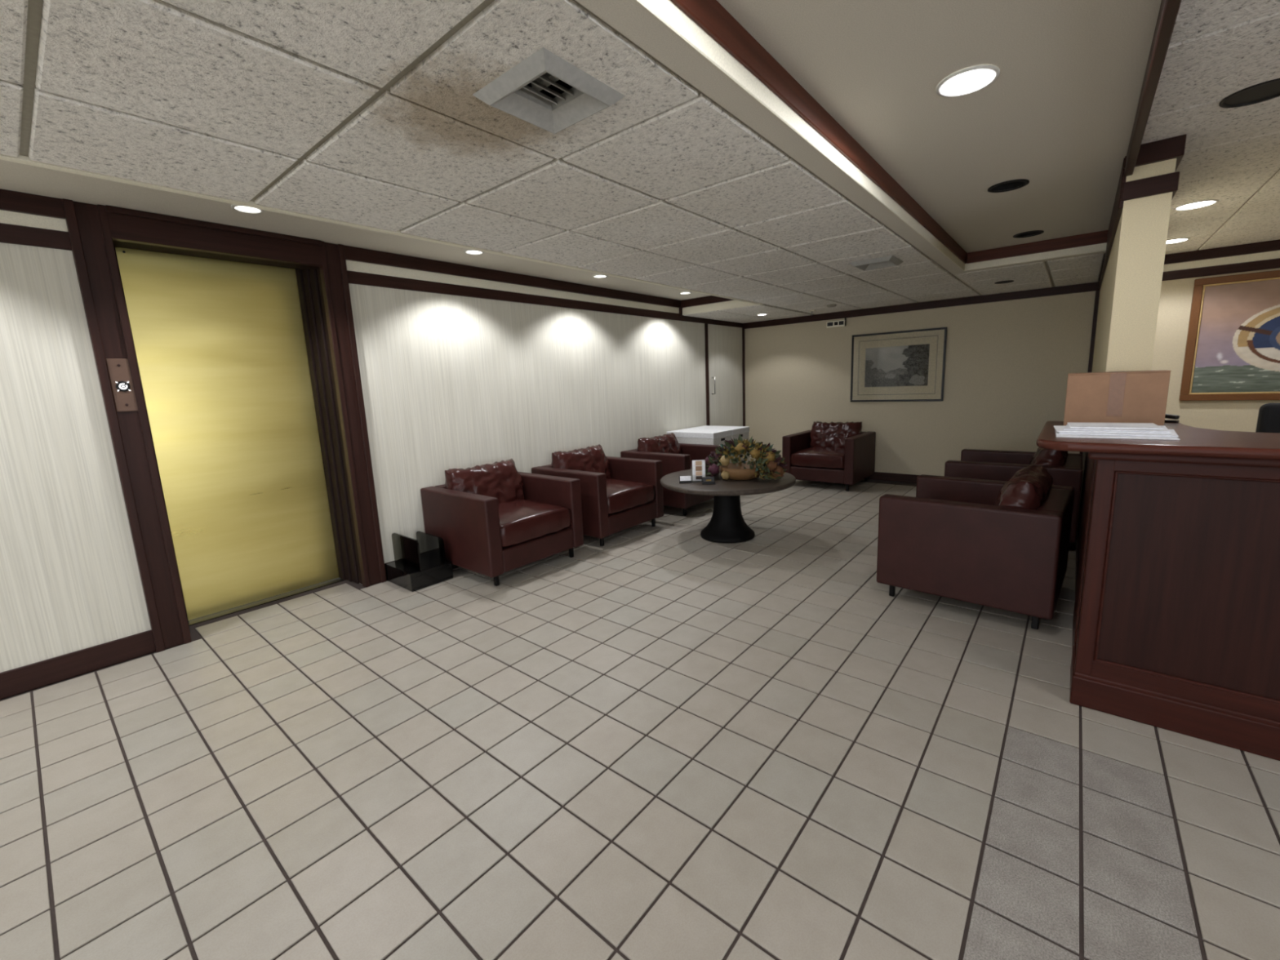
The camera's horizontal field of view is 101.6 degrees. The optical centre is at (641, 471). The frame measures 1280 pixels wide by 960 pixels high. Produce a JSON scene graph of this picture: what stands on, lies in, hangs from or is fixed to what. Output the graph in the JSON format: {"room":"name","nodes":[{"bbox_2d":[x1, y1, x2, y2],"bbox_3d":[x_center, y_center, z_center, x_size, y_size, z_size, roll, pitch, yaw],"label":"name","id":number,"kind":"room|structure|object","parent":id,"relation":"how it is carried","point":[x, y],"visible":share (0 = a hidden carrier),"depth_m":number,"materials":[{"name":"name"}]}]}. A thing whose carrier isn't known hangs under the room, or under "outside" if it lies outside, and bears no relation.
{"room":"office reception lobby","nodes":[
{"label":"office reception lobby","id":0,"kind":"room"},
{"bbox_2d":[0,242,742,672],"bbox_3d":[-1.942,-0.421,3.492,0.120,2.420,10.530,6,12,39],"label":"wall","id":1,"kind":"structure","parent":0,"point":[449,381],"depth_m":3.59,"materials":[{"name":"paint"}]},
{"bbox_2d":[0,560,395,699],"bbox_3d":[-2.158,0.793,3.265,0.014,0.120,9.540,6,12,39],"label":"baseboard","id":2,"kind":"structure","parent":1,"relation":"attached to","point":[22,679],"depth_m":2.54,"materials":[{"name":"brown wood"}]},
{"bbox_2d":[62,198,386,652],"bbox_3d":[-2.371,-0.248,3.146,0.430,2.238,1.204,6,12,39],"label":"door","id":3,"kind":"structure","parent":1,"relation":"in","point":[243,460],"depth_m":3.18,"materials":[{"name":"gold metal"}]},
{"bbox_2d":[106,358,137,412],"bbox_3d":[-2.568,-0.425,2.580,0.012,0.258,0.080,6,12,39],"label":"plate","id":4,"kind":"object","parent":3,"relation":"attached to","point":[118,369],"visible":1,"depth_m":2.58,"materials":[{"name":"orange metal"}]},
{"bbox_2d":[0,188,681,307],"bbox_3d":[-2.403,-1.268,2.710,0.028,0.083,9.020,6,12,39],"label":"trim","id":5,"kind":"structure","parent":1,"relation":"attached to","point":[10,201],"depth_m":3.77,"materials":[{"name":"brown wood"}]},
{"bbox_2d":[0,209,742,327],"bbox_3d":[-1.925,-1.277,3.304,0.017,0.152,10.530,6,12,39],"label":"trim","id":6,"kind":"structure","parent":1,"relation":"attached to","point":[15,228],"depth_m":3.84,"materials":[{"name":"brown wood"}]},
{"bbox_2d":[679,295,734,315],"bbox_3d":[0.835,-1.875,5.811,1.019,0.175,0.034,6,12,39],"label":"trim","id":7,"kind":"structure","parent":1,"relation":"attached to","point":[711,299],"depth_m":5.93,"materials":[{"name":"brown wood"}]},
{"bbox_2d":[704,323,742,426],"bbox_3d":[1.144,-0.942,7.082,0.073,2.010,0.955,6,12,39],"label":"door","id":8,"kind":"structure","parent":1,"relation":"in","point":[723,344],"depth_m":7.00,"materials":[{"name":"wood"}]},
{"bbox_2d":[0,479,1279,959],"bbox_3d":[0.831,1.084,1.540,7.640,0.120,10.630,6,12,39],"label":"floor","id":9,"kind":"structure","parent":0,"point":[663,741],"depth_m":1.71,"materials":[{"name":"tile"}]},
{"bbox_2d":[385,530,453,591],"bbox_3d":[-1.564,0.597,3.639,0.360,0.335,0.300,6,12,39],"label":"stand","id":10,"kind":"object","parent":9,"relation":"on","point":[420,563],"visible":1,"depth_m":3.58,"materials":[{"name":"black plastic"}]},
{"bbox_2d":[420,458,583,586],"bbox_3d":[-1.035,0.325,3.913,0.820,0.739,0.840,6,12,39],"label":"armchair","id":11,"kind":"object","parent":9,"relation":"on","point":[492,520],"visible":0.98,"depth_m":3.71,"materials":[{"name":"leather"}]},
{"bbox_2d":[444,458,524,503],"bbox_3d":[-1.193,0.135,4.006,0.258,0.385,0.630,6,12,39],"label":"cushion","id":12,"kind":"object","parent":11,"relation":"on","point":[502,481],"depth_m":3.96,"materials":[{"name":"leather"}]},
{"bbox_2d":[497,499,572,546],"bbox_3d":[-0.993,0.354,3.882,0.711,0.208,0.637,6,12,39],"label":"seat cushion","id":13,"kind":"object","parent":11,"relation":"on","point":[521,522],"depth_m":3.71,"materials":[{"name":"leather"}]},
{"bbox_2d":[531,444,663,546],"bbox_3d":[-0.387,0.170,4.678,0.820,0.739,0.840,6,12,39],"label":"armchair","id":14,"kind":"object","parent":9,"relation":"on","point":[618,494],"visible":0.73,"depth_m":4.52,"materials":[{"name":"leather"}]},
{"bbox_2d":[551,444,611,478],"bbox_3d":[-0.545,-0.020,4.772,0.258,0.385,0.630,6,12,39],"label":"cushion","id":15,"kind":"object","parent":14,"relation":"on","point":[589,459],"depth_m":4.71,"materials":[{"name":"leather"}]},
{"bbox_2d":[606,478,655,514],"bbox_3d":[-0.345,0.199,4.647,0.711,0.208,0.637,6,12,39],"label":"seat cushion","id":16,"kind":"object","parent":14,"relation":"on","point":[624,495],"depth_m":4.47,"materials":[{"name":"leather"}]},
{"bbox_2d":[620,432,720,515],"bbox_3d":[0.361,-0.006,5.541,0.820,0.739,0.840,6,12,39],"label":"armchair","id":17,"kind":"object","parent":9,"relation":"on","point":[675,456],"visible":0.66,"depth_m":5.30,"materials":[{"name":"leather"}]},
{"bbox_2d":[637,432,681,453],"bbox_3d":[0.203,-0.195,5.634,0.258,0.385,0.630,6,12,39],"label":"cushion","id":18,"kind":"object","parent":17,"relation":"on","point":[665,443],"depth_m":5.55,"materials":[{"name":"leather"}]},
{"bbox_2d":[660,468,795,543],"bbox_3d":[0.714,0.297,4.376,1.104,0.500,1.104,6,12,39],"label":"round table","id":19,"kind":"object","parent":9,"relation":"on","point":[726,525],"visible":0.88,"depth_m":4.22,"materials":[{"name":"black wood"}]},
{"bbox_2d":[679,475,692,483],"bbox_3d":[0.349,0.064,4.179,0.100,0.054,0.050,-2,10,2],"label":"card holder","id":20,"kind":"object","parent":19,"relation":"on","point":[682,479],"visible":1,"depth_m":4.16,"materials":[{"name":"white paper"}]},
{"bbox_2d":[692,459,705,482],"bbox_3d":[0.457,-0.002,4.189,0.112,0.172,0.070,-2,10,2],"label":"stand","id":21,"kind":"object","parent":19,"relation":"on","point":[698,466],"visible":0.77,"depth_m":4.20,"materials":[{"name":"white paper"}]},
{"bbox_2d":[695,475,702,479],"bbox_3d":[0.460,0.054,4.208,0.052,0.028,0.002,-2,10,2],"label":"picture","id":22,"kind":"object","parent":21,"relation":"on","point":[697,477],"depth_m":4.21},
{"bbox_2d":[695,471,702,475],"bbox_3d":[0.459,0.019,4.203,0.052,0.034,0.002,-2,10,2],"label":"picture","id":23,"kind":"object","parent":21,"relation":"on","point":[697,473],"depth_m":4.20},
{"bbox_2d":[695,466,702,471],"bbox_3d":[0.457,-0.021,4.196,0.052,0.040,0.002,-2,10,2],"label":"picture","id":24,"kind":"object","parent":21,"relation":"on","point":[697,468],"depth_m":4.19},
{"bbox_2d":[695,460,702,465],"bbox_3d":[0.455,-0.064,4.189,0.052,0.038,0.002,-2,10,2],"label":"picture","id":25,"kind":"object","parent":21,"relation":"on","point":[697,463],"depth_m":4.19},
{"bbox_2d":[702,476,715,484],"bbox_3d":[0.521,0.072,4.090,0.100,0.054,0.050,-2,10,2],"label":"card holder","id":26,"kind":"object","parent":19,"relation":"on","point":[705,480],"visible":1,"depth_m":4.07,"materials":[{"name":"black plastic"}]},
{"bbox_2d":[705,434,787,479],"bbox_3d":[0.817,-0.122,4.270,0.787,0.354,0.511,6,12,39],"label":"flower arrangement","id":27,"kind":"object","parent":19,"relation":"on","point":[768,460],"visible":0.96,"depth_m":4.14,"materials":[{"name":"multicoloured plant"}]},
{"bbox_2d":[782,421,875,491],"bbox_3d":[2.270,-0.216,6.328,0.840,0.739,0.820,6,12,39],"label":"armchair","id":28,"kind":"object","parent":9,"relation":"on","point":[837,452],"visible":1,"depth_m":6.15,"materials":[{"name":"leather"}]},
{"bbox_2d":[791,446,844,468],"bbox_3d":[2.236,-0.182,6.292,0.637,0.208,0.711,6,12,39],"label":"seat cushion","id":29,"kind":"object","parent":28,"relation":"on","point":[802,457],"depth_m":6.08,"materials":[{"name":"leather"}]},
{"bbox_2d":[808,421,862,447],"bbox_3d":[2.386,-0.420,6.447,0.630,0.385,0.258,6,12,39],"label":"cushion","id":30,"kind":"object","parent":28,"relation":"on","point":[832,434],"depth_m":6.39,"materials":[{"name":"leather"}]},
{"bbox_2d":[876,466,1075,629],"bbox_3d":[1.945,0.350,3.045,0.820,0.739,0.840,6,13,42],"label":"armchair","id":31,"kind":"object","parent":9,"relation":"on","point":[999,544],"visible":1,"depth_m":2.73,"materials":[{"name":"leather"}]},
{"bbox_2d":[992,466,1053,510],"bbox_3d":[2.083,0.191,2.885,0.258,0.385,0.630,6,13,42],"label":"cushion","id":32,"kind":"object","parent":31,"relation":"on","point":[1030,487],"depth_m":2.68,"materials":[{"name":"leather"}]},
{"bbox_2d":[944,447,1083,542],"bbox_3d":[2.934,0.127,4.132,0.820,0.739,0.840,6,12,39],"label":"armchair","id":33,"kind":"object","parent":9,"relation":"on","point":[1065,468],"visible":0.27,"depth_m":3.83,"materials":[{"name":"leather"}]},
{"bbox_2d":[1029,447,1068,466],"bbox_3d":[3.078,-0.033,3.980,0.258,0.385,0.630,6,12,39],"label":"cushion","id":34,"kind":"object","parent":33,"relation":"on","point":[1042,456],"depth_m":3.73,"materials":[{"name":"leather"}]},
{"bbox_2d":[1069,452,1279,760],"bbox_3d":[2.753,0.433,1.580,2.220,0.996,0.894,6,12,39],"label":"reception desk","id":35,"kind":"object","parent":9,"relation":"on","point":[1176,618],"visible":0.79,"depth_m":1.80,"materials":[{"name":"brown wood"}]},
{"bbox_2d":[1035,421,1279,459],"bbox_3d":[2.679,-0.079,1.537,2.398,0.034,0.992,6,12,39],"label":"countertop","id":36,"kind":"structure","parent":35,"relation":"on","point":[1193,442],"depth_m":1.77,"materials":[{"name":"brown wood"}]},
{"bbox_2d":[1063,369,1171,426],"bbox_3d":[2.116,-0.328,2.342,0.326,0.234,0.275,6,13,40],"label":"cardboard box","id":37,"kind":"object","parent":36,"relation":"on","point":[1135,396],"visible":0.93,"depth_m":2.23,"materials":[{"name":"brown cardboard"}]},
{"bbox_2d":[1055,430,1179,439],"bbox_3d":[1.811,-0.144,2.014,0.335,0.006,0.300,5,12,37],"label":"envelope","id":38,"kind":"object","parent":36,"relation":"on","point":[1057,434],"visible":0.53,"depth_m":1.91,"materials":[{"name":"white paper"}]},
{"bbox_2d":[1058,429,1178,437],"bbox_3d":[1.845,-0.154,2.031,0.330,0.006,0.250,6,13,42],"label":"envelope","id":39,"kind":"object","parent":38,"relation":"on","point":[1173,433],"visible":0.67,"depth_m":1.93,"materials":[{"name":"white paper"}]},
{"bbox_2d":[1053,425,1171,434],"bbox_3d":[1.844,-0.166,2.068,0.325,0.006,0.240,4,12,35],"label":"envelope","id":40,"kind":"object","parent":39,"relation":"on","point":[1058,428],"visible":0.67,"depth_m":2.00,"materials":[{"name":"white paper"}]},
{"bbox_2d":[1063,424,1169,432],"bbox_3d":[1.866,-0.171,2.062,0.300,0.006,0.230,6,13,41],"label":"envelope","id":41,"kind":"object","parent":40,"relation":"on","point":[1067,427],"visible":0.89,"depth_m":1.98,"materials":[{"name":"white paper"}]},
{"bbox_2d":[1066,422,1164,429],"bbox_3d":[1.887,-0.183,2.095,0.270,0.006,0.220,5,12,36],"label":"envelope","id":42,"kind":"object","parent":41,"relation":"on","point":[1072,424],"visible":1,"depth_m":2.07,"materials":[{"name":"white paper"}]},
{"bbox_2d":[1164,413,1179,422],"bbox_3d":[2.369,-0.243,2.359,0.024,0.040,0.090,-6,10,-20],"label":"stapler","id":43,"kind":"object","parent":36,"relation":"on","point":[1174,417],"visible":0.43,"depth_m":2.33,"materials":[{"name":"black plastic"}]},
{"bbox_2d":[1255,403,1279,433],"bbox_3d":[3.265,0.192,2.611,0.630,1.087,0.584,4,11,31],"label":"office chair","id":44,"kind":"object","parent":9,"relation":"on","point":[1268,415],"visible":0.1,"depth_m":2.44,"materials":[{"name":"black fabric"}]},
{"bbox_3d":[0.686,0.132,6.141,0.640,0.242,0.406,6,12,39],"label":"storage box","id":45,"kind":"object","parent":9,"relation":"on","visible":0},
{"bbox_3d":[0.676,-0.109,6.101,0.640,0.242,0.406,6,12,39],"label":"storage box","id":46,"kind":"object","parent":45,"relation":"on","visible":0},
{"bbox_2d":[666,428,732,444],"bbox_3d":[0.667,-0.350,6.060,0.640,0.242,0.406,6,12,39],"label":"storage box","id":47,"kind":"object","parent":46,"relation":"on","point":[691,436],"visible":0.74,"depth_m":5.88,"materials":[{"name":"white cardboard"}]},
{"bbox_3d":[0.948,0.069,6.454,0.640,0.242,0.406,6,12,39],"label":"storage box","id":48,"kind":"object","parent":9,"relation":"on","visible":0},
{"bbox_2d":[732,452,749,462],"bbox_3d":[0.939,-0.172,6.413,0.640,0.242,0.406,6,12,39],"label":"storage box","id":49,"kind":"object","parent":48,"relation":"on","point":[742,455],"visible":0.11,"depth_m":6.25,"materials":[{"name":"white cardboard"}]},
{"bbox_2d":[688,425,749,440],"bbox_3d":[0.929,-0.413,6.373,0.640,0.242,0.406,6,12,39],"label":"storage box","id":50,"kind":"object","parent":49,"relation":"on","point":[744,431],"visible":0.38,"depth_m":6.24,"materials":[{"name":"white cardboard"}]},
{"bbox_2d":[0,0,1279,323],"bbox_3d":[0.651,-1.209,1.012,7.835,0.452,10.996,6,12,39],"label":"ceiling","id":51,"kind":"structure","parent":0,"point":[356,123],"depth_m":1.72,"materials":[{"name":"white tile"}]},
{"bbox_2d":[231,204,264,213],"bbox_3d":[-1.966,-1.355,2.591,0.134,0.107,0.134,6,12,39],"label":"recessed light","id":52,"kind":"object","parent":51,"relation":"in","point":[237,207],"visible":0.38,"depth_m":2.63,"materials":[{"name":"white glass"}]},
{"bbox_2d":[463,248,484,254],"bbox_3d":[-1.155,-1.554,3.574,0.134,0.107,0.134,6,12,39],"label":"recessed light","id":53,"kind":"object","parent":51,"relation":"in","point":[469,251],"visible":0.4,"depth_m":3.62,"materials":[{"name":"white glass"}]},
{"bbox_2d":[472,47,625,133],"bbox_3d":[-0.249,-1.046,1.393,0.290,0.127,0.290,6,12,39],"label":"ceiling vent","id":54,"kind":"object","parent":51,"relation":"in","point":[544,91],"visible":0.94,"depth_m":1.40,"materials":[{"name":"grey metal"}]},
{"bbox_2d":[592,274,608,278],"bbox_3d":[-0.367,-1.748,4.538,0.134,0.107,0.134,6,12,39],"label":"recessed light","id":55,"kind":"object","parent":51,"relation":"in","point":[598,276],"visible":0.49,"depth_m":4.58,"materials":[{"name":"white glass"}]},
{"bbox_2d":[679,291,691,293],"bbox_3d":[0.460,-1.955,5.572,0.134,0.107,0.134,6,12,39],"label":"recessed light","id":56,"kind":"object","parent":51,"relation":"in","point":[684,292],"visible":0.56,"depth_m":5.60,"materials":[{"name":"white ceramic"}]},
{"bbox_2d":[826,304,836,307],"bbox_3d":[2.099,-1.828,5.769,0.100,0.020,0.100,6,12,39],"label":"ceiling sensor","id":57,"kind":"object","parent":51,"relation":"attached to","point":[828,305],"visible":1,"depth_m":5.74,"materials":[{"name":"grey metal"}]},
{"bbox_2d":[848,254,903,271],"bbox_3d":[1.639,-1.502,3.647,0.290,0.127,0.290,6,12,39],"label":"ceiling vent","id":58,"kind":"object","parent":51,"relation":"in","point":[890,260],"visible":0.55,"depth_m":3.63,"materials":[{"name":"grey metal"}]},
{"bbox_2d":[935,64,999,97],"bbox_3d":[1.028,-1.282,1.644,0.172,0.107,0.172,6,12,39],"label":"recessed light","id":59,"kind":"object","parent":51,"relation":"in","point":[972,79],"visible":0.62,"depth_m":1.69,"materials":[{"name":"white glass"}]},
{"bbox_2d":[994,280,1013,284],"bbox_3d":[3.258,-1.702,4.692,0.144,0.009,0.144,6,12,39],"label":"recessed light","id":60,"kind":"object","parent":51,"relation":"in","point":[1008,281],"visible":1,"depth_m":4.69,"materials":[{"name":"black metal"}]},
{"bbox_2d":[987,178,1029,192],"bbox_3d":[1.832,-1.476,2.604,0.172,0.107,0.172,6,12,39],"label":"recessed light","id":61,"kind":"object","parent":51,"relation":"in","point":[1013,184],"visible":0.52,"depth_m":2.65,"materials":[{"name":"black metal"}]},
{"bbox_2d":[1013,230,1044,238],"bbox_3d":[2.641,-1.670,3.561,0.172,0.107,0.172,6,12,39],"label":"recessed light","id":62,"kind":"object","parent":51,"relation":"in","point":[1029,233],"visible":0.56,"depth_m":3.60,"materials":[{"name":"black metal"}]},
{"bbox_2d":[1166,237,1190,244],"bbox_3d":[4.173,-1.809,4.102,0.194,0.009,0.194,6,12,39],"label":"recessed light","id":63,"kind":"object","parent":51,"relation":"in","point":[1175,240],"visible":0.62,"depth_m":4.08,"materials":[{"name":"white glass"}]},
{"bbox_2d":[1173,199,1219,210],"bbox_3d":[3.370,-1.621,3.175,0.194,0.009,0.194,6,12,39],"label":"recessed light","id":64,"kind":"object","parent":51,"relation":"in","point":[1198,204],"visible":1,"depth_m":3.17,"materials":[{"name":"white glass"}]},
{"bbox_2d":[1218,78,1279,107],"bbox_3d":[2.213,-1.353,1.863,0.204,0.009,0.204,6,12,39],"label":"recessed light","id":65,"kind":"object","parent":51,"relation":"in","point":[1268,90],"visible":1,"depth_m":1.88,"materials":[{"name":"black metal"}]},
{"bbox_2d":[719,462,760,479],"bbox_3d":[0.816,0.004,4.284,0.356,0.100,0.356,6,12,39],"label":"basket","id":66,"kind":"object","parent":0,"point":[742,471],"depth_m":4.15,"materials":[{"name":"brown wicker"}]},
{"bbox_2d":[744,248,1279,475],"bbox_3d":[4.233,-0.965,5.239,7.365,2.420,0.120,6,12,39],"label":"wall","id":67,"kind":"structure","parent":0,"point":[1008,363],"depth_m":5.71,"materials":[{"name":"beige paint"}]},
{"bbox_2d":[826,317,845,328],"bbox_3d":[2.403,-1.836,6.455,0.233,0.100,0.018,6,12,39],"label":"hanging sign","id":68,"kind":"object","parent":67,"relation":"hanging from","point":[841,322],"visible":1,"depth_m":6.45,"materials":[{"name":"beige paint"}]},
{"bbox_2d":[863,471,919,483],"bbox_3d":[2.944,0.063,6.438,3.715,0.100,0.014,6,12,39],"label":"baseboard","id":69,"kind":"structure","parent":67,"relation":"attached to","point":[902,477],"depth_m":6.33,"materials":[{"name":"brown wood"}]},
{"bbox_2d":[850,327,947,401],"bbox_3d":[2.984,-1.227,6.133,1.020,0.810,0.026,6,12,39],"label":"framed picture","id":70,"kind":"object","parent":67,"relation":"attached to","point":[902,366],"visible":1,"depth_m":6.11,"materials":[{"name":"grey paper"}]},
{"bbox_2d":[864,343,929,386],"bbox_3d":[2.984,-1.231,6.132,0.690,0.464,0.001,6,12,39],"label":"print","id":71,"kind":"object","parent":70,"relation":"attached to","point":[906,365],"depth_m":6.12},
{"bbox_2d":[743,282,1096,328],"bbox_3d":[2.863,-1.888,6.107,3.775,0.080,0.020,6,12,39],"label":"trim","id":72,"kind":"structure","parent":67,"relation":"attached to","point":[1091,286],"depth_m":5.78,"materials":[{"name":"brown wood"}]},
{"bbox_2d":[742,281,1099,454],"bbox_3d":[2.900,-0.906,6.268,3.775,2.070,0.030,6,12,39],"label":"trim","id":73,"kind":"structure","parent":67,"relation":"attached to","point":[1097,292],"depth_m":5.02,"materials":[{"name":"brown wood"}]},
{"bbox_2d":[1161,239,1279,280],"bbox_3d":[5.713,-1.702,3.752,3.315,0.222,0.028,6,12,39],"label":"trim","id":74,"kind":"structure","parent":67,"relation":"attached to","point":[1260,255],"depth_m":4.41,"materials":[{"name":"brown wood"}]},
{"bbox_2d":[1178,270,1279,400],"bbox_3d":[5.392,-1.092,4.134,1.500,1.044,0.040,6,12,39],"label":"sailboat painting","id":75,"kind":"object","parent":67,"relation":"attached to","point":[1233,348],"visible":1,"depth_m":4.43,"materials":[{"name":"painted canvas"},{"name":"brown wood"},{"name":"gold"}]},
{"bbox_2d":[1075,158,1176,594],"bbox_3d":[3.330,-0.673,3.724,0.173,2.420,3.410,6,12,39],"label":"column","id":76,"kind":"structure","parent":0,"point":[1130,291],"depth_m":2.37,"materials":[{"name":"beige paint"}]},
{"bbox_2d":[635,0,1108,271],"bbox_3d":[0.089,-0.941,0.518,0.859,0.132,8.762,6,12,39],"label":"trim","id":77,"kind":"structure","parent":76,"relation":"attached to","point":[706,26],"depth_m":1.71,"materials":[{"name":"beige paint"}]},
{"bbox_2d":[1097,0,1181,290],"bbox_3d":[0.983,-1.054,0.914,0.035,0.310,10.530,6,12,39],"label":"trim","id":78,"kind":"structure","parent":76,"relation":"attached to","point":[1169,9],"depth_m":1.67,"materials":[{"name":"brown wood"}]},
{"bbox_2d":[1120,133,1186,200],"bbox_3d":[3.296,-1.574,3.555,0.187,0.217,3.434,6,12,39],"label":"trim","id":79,"kind":"structure","parent":76,"relation":"attached to","point":[1171,148],"depth_m":2.25,"materials":[{"name":"brown wood"}]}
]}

